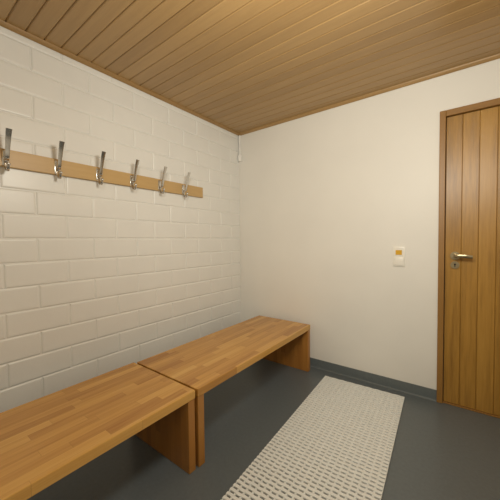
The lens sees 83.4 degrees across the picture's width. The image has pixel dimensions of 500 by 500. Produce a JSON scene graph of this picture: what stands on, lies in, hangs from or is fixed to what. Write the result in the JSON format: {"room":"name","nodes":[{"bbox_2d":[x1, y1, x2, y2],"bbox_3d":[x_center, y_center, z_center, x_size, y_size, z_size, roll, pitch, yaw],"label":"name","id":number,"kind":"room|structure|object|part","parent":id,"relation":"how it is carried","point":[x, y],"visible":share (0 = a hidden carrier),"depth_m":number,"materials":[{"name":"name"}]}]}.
{"room":"changing room","nodes":[
{"label":"changing room","id":0,"kind":"room"},
{"bbox_2d":[0,26,240,412],"bbox_3d":[-1.160,-0.031,1.691,0.121,2.274,3.370,1,2,37],"label":"wall","id":1,"kind":"structure","parent":0,"point":[96,279],"depth_m":1.83,"materials":[{"name":"brick"}]},
{"bbox_2d":[0,128,202,197],"bbox_3d":[-0.879,-0.516,1.870,0.104,0.201,1.605,1,2,37],"label":"rail","id":2,"kind":"object","parent":1,"relation":"attached to","point":[9,158],"visible":1,"depth_m":1.74,"materials":[{"name":"brown wood"}]},
{"bbox_2d":[0,19,238,135],"bbox_3d":[-1.080,-1.157,1.659,0.022,0.022,3.250,1,2,37],"label":"trim","id":3,"kind":"structure","parent":1,"relation":"attached to","point":[4,24],"depth_m":1.80,"materials":[{"name":"brown wood"}]},
{"bbox_2d":[0,0,499,132],"bbox_3d":[0.091,-1.192,0.781,3.190,0.080,3.490,1,2,37],"label":"ceiling","id":4,"kind":"structure","parent":0,"point":[239,65],"depth_m":1.60,"materials":[{"name":"brown wood"}]},
{"bbox_2d":[238,135,241,161],"bbox_3d":[-0.106,-1.063,2.938,0.040,0.270,0.040,1,2,37],"label":"stub","id":5,"kind":"object","parent":4,"relation":"hanging from","point":[239,155],"visible":1,"depth_m":2.94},
{"bbox_2d":[27,358,499,499],"bbox_3d":[0.117,1.171,0.860,3.190,0.100,3.490,1,2,37],"label":"floor","id":6,"kind":"structure","parent":0,"point":[441,451],"depth_m":1.51,"materials":[{"name":"plastic"}]},
{"bbox_2d":[0,362,195,499],"bbox_3d":[-0.911,0.923,1.020,0.557,0.407,1.391,1,2,37],"label":"bench","id":7,"kind":"object","parent":6,"relation":"on","point":[44,440],"visible":1,"depth_m":1.21,"materials":[{"name":"brown wood"}]},
{"bbox_3d":[-0.501,0.921,1.553,0.534,0.365,0.042,1,2,37],"label":"panel","id":8,"kind":"part","parent":7,"relation":"part of","materials":[{"name":"brown wood"}]},
{"bbox_2d":[137,315,309,466],"bbox_3d":[-0.082,0.877,2.108,0.548,0.407,1.322,1,2,37],"label":"bench","id":9,"kind":"object","parent":6,"relation":"on","point":[202,364],"visible":0.77,"depth_m":1.89,"materials":[{"name":"brown wood"}]},
{"bbox_3d":[-0.458,0.920,1.593,0.525,0.365,0.042,1,2,37],"label":"panel","id":10,"kind":"part","parent":9,"relation":"part of","materials":[{"name":"brown wood"}]},
{"bbox_3d":[-0.084,0.695,2.102,0.548,0.042,1.322,1,2,37],"label":"seat","id":11,"kind":"part","parent":9,"relation":"part of","materials":[{"name":"brown wood"}]},
{"bbox_3d":[0.307,0.877,2.614,0.525,0.365,0.042,1,2,37],"label":"panel","id":12,"kind":"part","parent":9,"relation":"part of","materials":[{"name":"brown wood"}]},
{"bbox_2d":[221,376,404,499],"bbox_3d":[0.286,1.097,1.327,0.585,0.012,2.100,1,2,34],"label":"floor mat","id":13,"kind":"object","parent":6,"relation":"on","point":[358,422],"visible":1,"depth_m":1.53,"materials":[{"name":"beige plastic"}]},
{"bbox_2d":[239,58,499,389],"bbox_3d":[1.113,-0.072,2.168,3.190,2.274,0.120,1,2,37],"label":"wall","id":14,"kind":"structure","parent":0,"point":[326,198],"depth_m":2.27,"materials":[{"name":"paint"}]},
{"bbox_2d":[239,53,499,135],"bbox_3d":[1.059,-1.195,2.074,2.950,0.022,0.022,1,2,37],"label":"trim","id":15,"kind":"structure","parent":14,"relation":"attached to","point":[497,56],"depth_m":2.10,"materials":[{"name":"brown wood"}]},
{"bbox_2d":[310,357,436,401],"bbox_3d":[0.611,1.020,2.509,1.762,0.080,0.010,1,2,37],"label":"baseboard","id":16,"kind":"structure","parent":14,"relation":"attached to","point":[401,386],"depth_m":2.22,"materials":[{"name":"plastic"}]},
{"bbox_2d":[393,247,404,266],"bbox_3d":[1.109,0.050,2.092,0.080,0.148,0.016,1,2,37],"label":"light switch","id":17,"kind":"object","parent":14,"relation":"attached to","point":[398,252],"visible":1,"depth_m":2.08,"materials":[{"name":"white plastic"}]},
{"bbox_3d":[1.106,0.014,2.088,0.062,0.061,0.004,1,2,37],"label":"frame","id":18,"kind":"part","parent":17,"relation":"part of","materials":[{"name":"white plastic"}]},
{"bbox_2d":[437,98,499,418],"bbox_3d":[1.711,0.069,1.674,0.978,2.012,0.145,1,2,37],"label":"door","id":19,"kind":"structure","parent":14,"relation":"in","point":[468,318],"depth_m":1.86,"materials":[{"name":"brown wood"}]},
{"bbox_3d":[1.723,0.068,1.690,0.978,2.012,0.104,1,2,37],"label":"frame","id":20,"kind":"part","parent":19,"relation":"part of","materials":[{"name":"brown wood"}]},
{"bbox_3d":[1.397,0.040,1.859,0.120,0.054,0.067,1,2,37],"label":"handle","id":21,"kind":"part","parent":19,"relation":"part of","materials":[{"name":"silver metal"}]},
{"bbox_3d":[1.738,1.069,1.729,0.908,0.010,0.090,1,2,37],"label":"sill","id":22,"kind":"part","parent":19,"relation":"part of","materials":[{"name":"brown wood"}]}
]}

